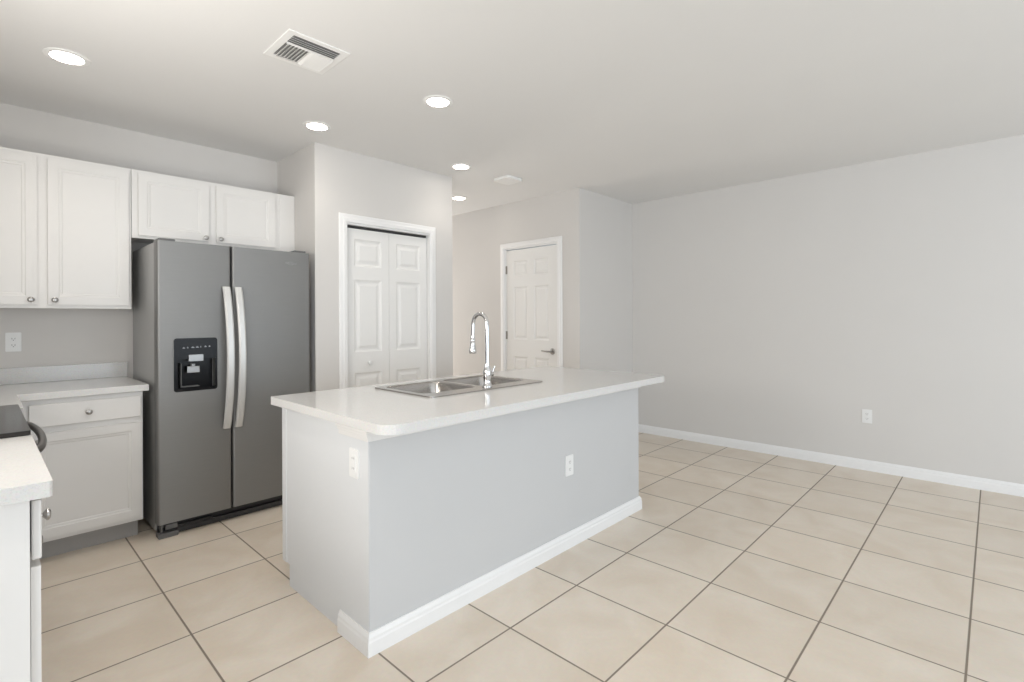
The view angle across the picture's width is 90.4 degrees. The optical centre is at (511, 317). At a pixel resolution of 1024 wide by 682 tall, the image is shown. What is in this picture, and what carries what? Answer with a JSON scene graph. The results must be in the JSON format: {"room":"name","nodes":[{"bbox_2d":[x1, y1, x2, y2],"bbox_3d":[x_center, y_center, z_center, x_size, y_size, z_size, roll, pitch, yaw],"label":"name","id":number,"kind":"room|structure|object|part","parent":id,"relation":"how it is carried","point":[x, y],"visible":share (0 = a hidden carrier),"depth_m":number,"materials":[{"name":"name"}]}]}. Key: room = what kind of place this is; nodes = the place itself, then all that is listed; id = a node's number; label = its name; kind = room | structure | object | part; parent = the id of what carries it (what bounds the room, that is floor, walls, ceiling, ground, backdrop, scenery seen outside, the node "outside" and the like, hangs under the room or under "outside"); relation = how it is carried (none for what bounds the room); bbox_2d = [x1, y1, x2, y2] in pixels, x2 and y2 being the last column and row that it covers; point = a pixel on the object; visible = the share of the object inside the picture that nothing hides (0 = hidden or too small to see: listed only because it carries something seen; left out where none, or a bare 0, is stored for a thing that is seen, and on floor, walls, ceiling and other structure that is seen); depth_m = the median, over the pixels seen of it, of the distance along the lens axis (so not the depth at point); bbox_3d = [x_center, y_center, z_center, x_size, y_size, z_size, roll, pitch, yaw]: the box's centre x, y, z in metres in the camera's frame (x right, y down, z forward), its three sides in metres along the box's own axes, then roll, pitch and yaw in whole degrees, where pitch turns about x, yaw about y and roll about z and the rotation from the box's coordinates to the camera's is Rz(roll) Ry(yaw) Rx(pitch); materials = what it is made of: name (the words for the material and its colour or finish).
{"room":"kitchen","nodes":[
{"label":"kitchen","id":0,"kind":"room"},
{"bbox_2d":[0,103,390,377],"bbox_3d":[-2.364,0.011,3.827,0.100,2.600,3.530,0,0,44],"label":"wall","id":1,"kind":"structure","parent":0,"point":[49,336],"depth_m":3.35,"materials":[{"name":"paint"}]},
{"bbox_2d":[5,332,21,351],"bbox_3d":[-3.011,0.146,3.068,0.007,0.115,0.070,0,0,44],"label":"outlet","id":2,"kind":"object","parent":1,"relation":"attached to","point":[12,340],"visible":1,"depth_m":3.07,"materials":[{"name":"white plastic"}]},
{"bbox_2d":[10,343,16,347],"bbox_3d":[-3.009,0.165,3.066,0.002,0.028,0.033,0,0,44],"label":"receptacle","id":3,"kind":"object","parent":2,"relation":"attached to","point":[12,345],"depth_m":3.07,"materials":[{"name":"white plastic"}]},
{"bbox_2d":[0,147,130,309],"bbox_3d":[-2.834,-0.500,2.987,0.380,0.889,0.918,0,0,44],"label":"upper cabinet","id":4,"kind":"object","parent":1,"relation":"attached to","point":[65,223],"visible":1,"depth_m":2.98,"materials":[{"name":"white paint"}]},
{"bbox_3d":[-2.844,-0.498,2.759,0.019,0.842,0.385,0,0,44],"label":"door","id":5,"kind":"part","parent":4,"relation":"part of","materials":[{"name":"white paint"}]},
{"bbox_3d":[-2.711,-0.104,2.861,0.030,0.031,0.031,0,0,44],"label":"knob","id":6,"kind":"part","parent":4,"relation":"part of","materials":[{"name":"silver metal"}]},
{"bbox_3d":[-2.641,-0.104,2.935,0.030,0.031,0.031,0,0,44],"label":"knob","id":7,"kind":"part","parent":4,"relation":"part of","materials":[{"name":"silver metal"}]},
{"bbox_3d":[-2.550,-0.499,3.068,0.019,0.842,0.378,0,0,44],"label":"door","id":8,"kind":"part","parent":4,"relation":"part of","materials":[{"name":"white paint"}]},
{"bbox_2d":[131,169,294,251],"bbox_3d":[-2.160,-0.730,3.697,0.380,0.435,1.036,0,0,44],"label":"upper cabinet","id":9,"kind":"object","parent":1,"relation":"attached to","point":[180,209],"visible":0.91,"depth_m":3.52,"materials":[{"name":"white paint"}]},
{"bbox_3d":[-2.248,-0.729,3.387,0.019,0.398,0.402,0,0,44],"label":"door","id":10,"kind":"part","parent":9,"relation":"part of","materials":[{"name":"white paint"}]},
{"bbox_3d":[-1.939,-0.730,3.712,0.019,0.398,0.402,0,0,44],"label":"door","id":11,"kind":"part","parent":9,"relation":"part of","materials":[{"name":"white paint"}]},
{"bbox_2d":[277,146,307,252],"bbox_3d":[-1.694,0.008,4.049,0.565,2.600,0.110,0,0,44],"label":"wall","id":12,"kind":"structure","parent":0,"point":[292,171],"depth_m":3.93,"materials":[{"name":"paint"}]},
{"bbox_2d":[308,142,452,391],"bbox_3d":[-1.037,0.005,4.251,0.110,2.600,1.307,0,0,44],"label":"wall","id":13,"kind":"structure","parent":0,"point":[339,180],"depth_m":3.95,"materials":[{"name":"paint"}]},
{"bbox_2d":[347,225,426,387],"bbox_3d":[-1.020,0.284,4.227,0.072,2.022,0.774,0,0,44],"label":"door","id":14,"kind":"structure","parent":13,"relation":"in","point":[387,272],"depth_m":4.21,"materials":[{"name":"white paint"}]},
{"bbox_2d":[339,212,435,388],"bbox_3d":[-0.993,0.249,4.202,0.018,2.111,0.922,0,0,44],"label":"trim","id":15,"kind":"structure","parent":13,"relation":"attached to","point":[344,218],"depth_m":3.95,"materials":[{"name":"white paint"}]},
{"bbox_2d":[452,190,570,375],"bbox_3d":[-0.698,0.003,6.465,3.680,2.600,0.110,0,0,44],"label":"wall","id":16,"kind":"structure","parent":0,"point":[478,235],"depth_m":5.96,"materials":[{"name":"paint"}]},
{"bbox_2d":[506,245,556,369],"bbox_3d":[0.195,0.263,5.544,0.754,2.052,0.093,0,0,44],"label":"door","id":17,"kind":"structure","parent":16,"relation":"in","point":[531,273],"depth_m":5.53,"materials":[{"name":"white paint"}]},
{"bbox_3d":[0.377,0.351,5.346,0.154,0.066,0.057,0,0,44],"label":"handle","id":18,"kind":"part","parent":17,"relation":"part of","materials":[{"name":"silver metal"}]},
{"bbox_2d":[500,236,562,370],"bbox_3d":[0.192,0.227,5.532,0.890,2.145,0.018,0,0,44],"label":"trim","id":19,"kind":"structure","parent":16,"relation":"attached to","point":[558,239],"depth_m":5.37,"materials":[{"name":"white paint"}]},
{"bbox_2d":[0,0,1023,215],"bbox_3d":[-0.125,-1.359,1.907,11.200,0.120,8.200,0,0,44],"label":"ceiling","id":20,"kind":"structure","parent":0,"point":[629,101],"depth_m":2.77,"materials":[{"name":"paint"}]},
{"bbox_2d":[42,47,90,65],"bbox_3d":[-2.199,-1.287,2.511,0.180,0.007,0.180,0,0,44],"label":"recessed light","id":21,"kind":"object","parent":20,"relation":"in","point":[61,55],"visible":1,"depth_m":2.50,"materials":[{"name":"white plastic"}]},
{"bbox_2d":[263,29,349,73],"bbox_3d":[-1.003,-1.288,2.484,0.298,0.014,0.298,0,0,44],"label":"ceiling vent","id":22,"kind":"object","parent":20,"relation":"in","point":[293,47],"visible":1,"depth_m":2.47,"materials":[{"name":"white metal"}]},
{"bbox_2d":[303,121,330,130],"bbox_3d":[-1.314,-1.291,3.424,0.180,0.007,0.180,0,0,44],"label":"recessed light","id":23,"kind":"object","parent":20,"relation":"in","point":[312,125],"visible":1,"depth_m":3.42,"materials":[{"name":"white plastic"}]},
{"bbox_2d":[423,95,452,107],"bbox_3d":[-0.444,-1.294,3.046,0.180,0.007,0.180,0,0,44],"label":"recessed light","id":24,"kind":"object","parent":20,"relation":"in","point":[436,101],"visible":1,"depth_m":3.03,"materials":[{"name":"white plastic"}]},
{"bbox_2d":[452,196,466,199],"bbox_3d":[-0.573,-1.294,5.492,0.180,0.007,0.180,0,0,44],"label":"recessed light","id":25,"kind":"object","parent":20,"relation":"in","point":[453,197],"visible":0.94,"depth_m":5.49,"materials":[{"name":"white plastic"}]},
{"bbox_2d":[450,163,471,169],"bbox_3d":[-0.437,-1.294,4.353,0.180,0.007,0.180,0,0,44],"label":"recessed light","id":26,"kind":"object","parent":20,"relation":"in","point":[459,166],"visible":1,"depth_m":4.33,"materials":[{"name":"white plastic"}]},
{"bbox_2d":[494,175,521,184],"bbox_3d":[-0.039,-1.289,4.750,0.200,0.022,0.200,0,0,44],"label":"cover plate","id":27,"kind":"object","parent":20,"relation":"attached to","point":[507,179],"visible":1,"depth_m":4.72,"materials":[{"name":"white plastic"}]},
{"bbox_2d":[39,432,1023,681],"bbox_3d":[-0.113,1.361,1.907,11.200,0.120,8.200,0,0,44],"label":"floor","id":28,"kind":"structure","parent":0,"point":[734,565],"depth_m":2.35,"materials":[{"name":"beige tile"}]},
{"bbox_2d":[0,404,46,451],"bbox_3d":[-2.082,0.779,1.763,0.770,1.060,0.682,0,0,44],"label":"range","id":29,"kind":"object","parent":28,"relation":"on","point":[13,423],"visible":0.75,"depth_m":1.85,"materials":[{"name":"grey paint"}]},
{"bbox_2d":[0,404,30,438],"bbox_3d":[-2.104,0.386,1.741,0.770,0.016,0.622,0,0,44],"label":"cooktop","id":30,"kind":"object","parent":29,"relation":"in","point":[13,423],"depth_m":1.82,"materials":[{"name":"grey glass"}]},
{"bbox_2d":[2,421,46,451],"bbox_3d":[-2.082,0.814,1.763,0.762,0.810,0.682,0,0,44],"label":"oven","id":31,"kind":"object","parent":29,"relation":"in","point":[42,439],"depth_m":1.93,"materials":[{"name":"metal"}]},
{"bbox_2d":[0,499,50,681],"bbox_3d":[-1.579,0.869,1.244,0.651,0.877,0.654,0,0,44],"label":"base cabinet","id":32,"kind":"object","parent":28,"relation":"on","point":[21,537],"visible":0.84,"depth_m":1.21,"materials":[{"name":"white paint"}]},
{"bbox_2d":[0,435,52,505],"bbox_3d":[-1.576,0.411,1.227,0.698,0.038,0.644,0,0,44],"label":"countertop","id":33,"kind":"structure","parent":32,"relation":"on","point":[24,474],"depth_m":1.28,"materials":[{"name":"white stone"}]},
{"bbox_3d":[-1.341,0.521,1.413,0.480,0.146,0.019,0,0,44],"label":"drawer","id":34,"kind":"part","parent":32,"relation":"part of","materials":[{"name":"white paint"}]},
{"bbox_3d":[-1.341,0.891,1.411,0.480,0.560,0.019,0,0,44],"label":"door","id":35,"kind":"part","parent":32,"relation":"part of","materials":[{"name":"white paint"}]},
{"bbox_3d":[-1.286,0.541,1.395,0.031,0.031,0.030,0,0,44],"label":"knob","id":36,"kind":"part","parent":32,"relation":"part of","materials":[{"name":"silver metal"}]},
{"bbox_2d":[21,391,142,558],"bbox_3d":[-2.593,0.873,3.009,0.630,0.877,0.573,0,0,44],"label":"base cabinet","id":37,"kind":"object","parent":28,"relation":"on","point":[92,454],"visible":0.67,"depth_m":2.85,"materials":[{"name":"white paint"}]},
{"bbox_3d":[-2.372,0.522,2.844,0.019,0.122,0.485,0,0,44],"label":"drawer","id":38,"kind":"part","parent":37,"relation":"part of","materials":[{"name":"white paint"}]},
{"bbox_3d":[-2.371,0.896,2.844,0.019,0.560,0.485,0,0,44],"label":"door","id":39,"kind":"part","parent":37,"relation":"part of","materials":[{"name":"white paint"}]},
{"bbox_3d":[-2.354,0.522,2.827,0.030,0.031,0.031,0,0,44],"label":"knob","id":40,"kind":"part","parent":37,"relation":"part of","materials":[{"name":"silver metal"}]},
{"bbox_2d":[133,238,309,539],"bbox_3d":[-1.993,0.415,3.534,0.779,1.787,0.921,0,0,44],"label":"refrigerator","id":41,"kind":"object","parent":28,"relation":"on","point":[219,331],"visible":0.97,"depth_m":3.22,"materials":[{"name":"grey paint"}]},
{"bbox_3d":[-1.976,0.381,3.158,0.078,1.685,0.399,0,0,44],"label":"freezer door","id":42,"kind":"part","parent":41,"relation":"part of","materials":[{"name":"silver metal"}]},
{"bbox_3d":[-1.947,0.285,3.131,0.004,0.324,0.236,0,0,44],"label":"dispenser frame","id":43,"kind":"part","parent":41,"relation":"part of","materials":[{"name":"black plastic"}]},
{"bbox_3d":[-1.801,0.252,3.229,0.079,0.903,0.053,0,0,44],"label":"handle","id":44,"kind":"part","parent":41,"relation":"part of","materials":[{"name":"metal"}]},
{"bbox_2d":[282,387,641,658],"bbox_3d":[-0.150,0.862,2.995,0.891,0.876,2.102,0,0,44],"label":"kitchen island","id":45,"kind":"object","parent":28,"relation":"on","point":[434,521],"visible":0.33,"depth_m":2.32,"materials":[{"name":"paint"}]},
{"bbox_3d":[-0.921,0.866,2.324,0.597,0.876,0.005,0,0,44],"label":"panel","id":46,"kind":"part","parent":45,"relation":"part of","materials":[{"name":"white wood"}]},
{"bbox_2d":[349,447,358,478],"bbox_3d":[-0.633,0.581,2.031,0.070,0.115,0.009,0,0,44],"label":"outlet","id":47,"kind":"object","parent":45,"relation":"attached to","point":[353,453],"visible":1,"depth_m":2.02,"materials":[{"name":"white plastic"}]},
{"bbox_2d":[351,454,355,471],"bbox_3d":[-0.634,0.581,2.030,0.033,0.066,0.003,0,0,44],"label":"receptacle","id":48,"kind":"object","parent":47,"relation":"attached to","point":[353,456],"depth_m":2.03,"materials":[{"name":"white plastic"}]},
{"bbox_2d":[271,366,663,434],"bbox_3d":[-0.091,0.404,2.941,1.043,0.038,2.135,0,0,44],"label":"island countertop","id":49,"kind":"structure","parent":45,"relation":"on","point":[369,409],"depth_m":2.43,"materials":[{"name":"white stone"}]},
{"bbox_2d":[375,375,541,397],"bbox_3d":[-0.286,0.482,2.930,0.525,0.206,0.840,0,0,44],"label":"sink","id":50,"kind":"object","parent":49,"relation":"in","point":[468,384],"visible":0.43,"depth_m":2.97,"materials":[{"name":"silver metal"}]},
{"bbox_3d":[-0.449,0.483,2.809,0.385,0.205,0.370,0,0,44],"label":"bowl","id":51,"kind":"part","parent":50,"relation":"part of","materials":[{"name":"silver metal"}]},
{"bbox_3d":[-0.174,0.482,3.099,0.385,0.205,0.370,0,0,44],"label":"bowl","id":52,"kind":"part","parent":50,"relation":"part of","materials":[{"name":"silver metal"}]},
{"bbox_2d":[469,312,495,386],"bbox_3d":[-0.169,0.172,2.849,0.170,0.414,0.082,0,0,44],"label":"faucet","id":53,"kind":"object","parent":49,"relation":"on","point":[487,373],"visible":1,"depth_m":2.79,"materials":[{"name":"silver metal"}]},
{"bbox_3d":[-0.180,0.117,2.842,0.141,0.304,0.023,0,0,44],"label":"spout","id":54,"kind":"part","parent":53,"relation":"part of","materials":[{"name":"silver metal"}]},
{"bbox_3d":[0.083,0.449,2.772,0.243,0.050,2.102,0,0,44],"label":"trim moulding","id":55,"kind":"part","parent":45,"relation":"part of","materials":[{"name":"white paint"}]},
{"bbox_3d":[0.079,1.256,2.779,0.242,0.088,2.080,0,0,44],"label":"baseboard","id":56,"kind":"part","parent":45,"relation":"part of","materials":[{"name":"white paint"}]},
{"bbox_2d":[565,454,572,476],"bbox_3d":[0.327,0.836,2.881,0.007,0.115,0.070,0,0,44],"label":"outlet","id":57,"kind":"object","parent":45,"relation":"attached to","point":[568,459],"visible":1,"depth_m":2.88,"materials":[{"name":"white plastic"}]},
{"bbox_3d":[-2.605,0.873,2.191,0.570,0.877,0.612,0,0,44],"label":"base cabinet","id":58,"kind":"object","parent":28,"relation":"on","visible":0},
{"bbox_2d":[0,362,148,414],"bbox_3d":[-2.621,0.367,2.620,1.188,0.136,1.224,0,0,44],"label":"countertop","id":59,"kind":"structure","parent":58,"relation":"on","point":[18,385],"depth_m":3.04,"materials":[{"name":"white stone"}]},
{"bbox_2d":[570,188,632,372],"bbox_3d":[1.032,-0.005,5.535,0.110,2.600,1.145,0,0,44],"label":"wall","id":60,"kind":"structure","parent":0,"point":[600,225],"depth_m":5.36,"materials":[{"name":"paint"}]},
{"bbox_2d":[632,135,1023,483],"bbox_3d":[3.965,-0.018,3.454,7.010,2.600,0.120,0,0,44],"label":"wall","id":61,"kind":"structure","parent":0,"point":[778,311],"depth_m":4.35,"materials":[{"name":"paint"}]},
{"bbox_2d":[638,424,1023,496],"bbox_3d":[3.924,1.238,3.405,7.010,0.088,0.015,0,0,44],"label":"baseboard","id":62,"kind":"structure","parent":61,"relation":"attached to","point":[991,485],"depth_m":4.35,"materials":[{"name":"white paint"}]},
{"bbox_2d":[862,409,871,423],"bbox_3d":[2.997,0.830,4.289,0.070,0.115,0.007,0,0,44],"label":"outlet","id":63,"kind":"object","parent":61,"relation":"attached to","point":[866,414],"visible":1,"depth_m":4.29,"materials":[{"name":"white plastic"}]}
]}

